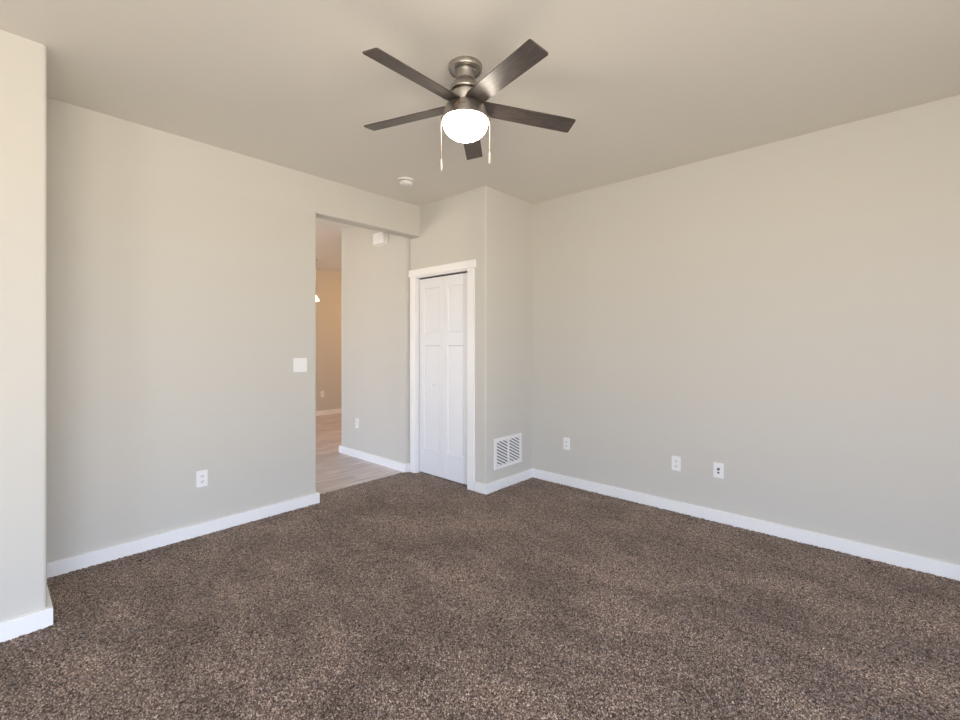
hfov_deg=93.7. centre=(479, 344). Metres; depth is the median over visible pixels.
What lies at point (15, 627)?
baseboard
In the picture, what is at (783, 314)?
wall
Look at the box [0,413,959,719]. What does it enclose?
floor
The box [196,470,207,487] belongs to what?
power outlet
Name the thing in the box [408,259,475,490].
trim
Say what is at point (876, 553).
baseboard
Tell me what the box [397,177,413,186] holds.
smoke detector
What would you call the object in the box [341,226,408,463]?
wall
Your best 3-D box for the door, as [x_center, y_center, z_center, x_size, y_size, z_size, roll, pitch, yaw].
[-0.359,0.313,4.431,0.734,2.000,0.054,0,0,42]
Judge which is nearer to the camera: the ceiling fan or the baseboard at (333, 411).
the ceiling fan
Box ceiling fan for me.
[362,39,575,170]
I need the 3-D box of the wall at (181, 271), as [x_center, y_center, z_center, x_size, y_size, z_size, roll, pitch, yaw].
[-2.631,-0.023,2.503,0.139,2.940,5.960,0,0,42]
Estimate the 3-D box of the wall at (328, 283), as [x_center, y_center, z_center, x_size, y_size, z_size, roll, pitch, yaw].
[-4.078,-0.023,7.362,0.140,2.940,8.600,0,0,42]
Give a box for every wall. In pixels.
[0,30,46,621]
[47,97,419,561]
[316,269,340,410]
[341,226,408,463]
[409,186,493,483]
[494,189,531,480]
[532,95,959,564]
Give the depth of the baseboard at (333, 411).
8.54 m
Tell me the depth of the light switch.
3.67 m
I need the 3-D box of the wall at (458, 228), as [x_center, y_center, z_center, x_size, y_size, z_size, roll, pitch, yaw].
[-0.330,-0.023,4.438,1.138,2.940,0.120,0,0,42]
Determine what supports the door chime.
attached to the wall at (374, 279)
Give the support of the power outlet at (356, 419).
attached to the wall at (374, 279)
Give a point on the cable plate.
(718, 468)
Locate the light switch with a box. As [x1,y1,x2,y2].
[293,358,306,371]
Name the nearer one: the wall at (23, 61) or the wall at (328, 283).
the wall at (23, 61)
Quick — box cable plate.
[713,462,723,478]
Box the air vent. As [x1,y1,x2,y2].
[494,433,521,469]
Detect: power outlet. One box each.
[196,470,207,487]
[355,418,358,427]
[563,437,569,449]
[672,456,680,470]
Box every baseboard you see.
[0,491,319,641]
[316,409,340,415]
[339,445,409,471]
[474,468,959,580]
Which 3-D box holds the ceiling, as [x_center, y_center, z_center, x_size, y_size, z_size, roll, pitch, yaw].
[-0.836,-1.488,3.465,10.700,0.150,10.000,0,0,42]
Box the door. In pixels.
[419,271,466,484]
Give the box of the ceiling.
[0,0,959,271]
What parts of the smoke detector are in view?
mounting plate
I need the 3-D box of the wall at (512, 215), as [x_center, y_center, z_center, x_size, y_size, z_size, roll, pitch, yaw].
[0.301,-0.023,4.375,0.120,2.940,0.637,0,0,42]
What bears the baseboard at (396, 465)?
attached to the wall at (374, 279)
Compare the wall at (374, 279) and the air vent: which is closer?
the air vent
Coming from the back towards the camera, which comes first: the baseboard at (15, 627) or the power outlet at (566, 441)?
the power outlet at (566, 441)
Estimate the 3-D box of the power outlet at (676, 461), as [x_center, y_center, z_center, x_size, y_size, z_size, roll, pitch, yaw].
[1.562,0.947,3.585,0.070,0.114,0.009,0,0,42]
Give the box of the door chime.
[373,232,387,245]

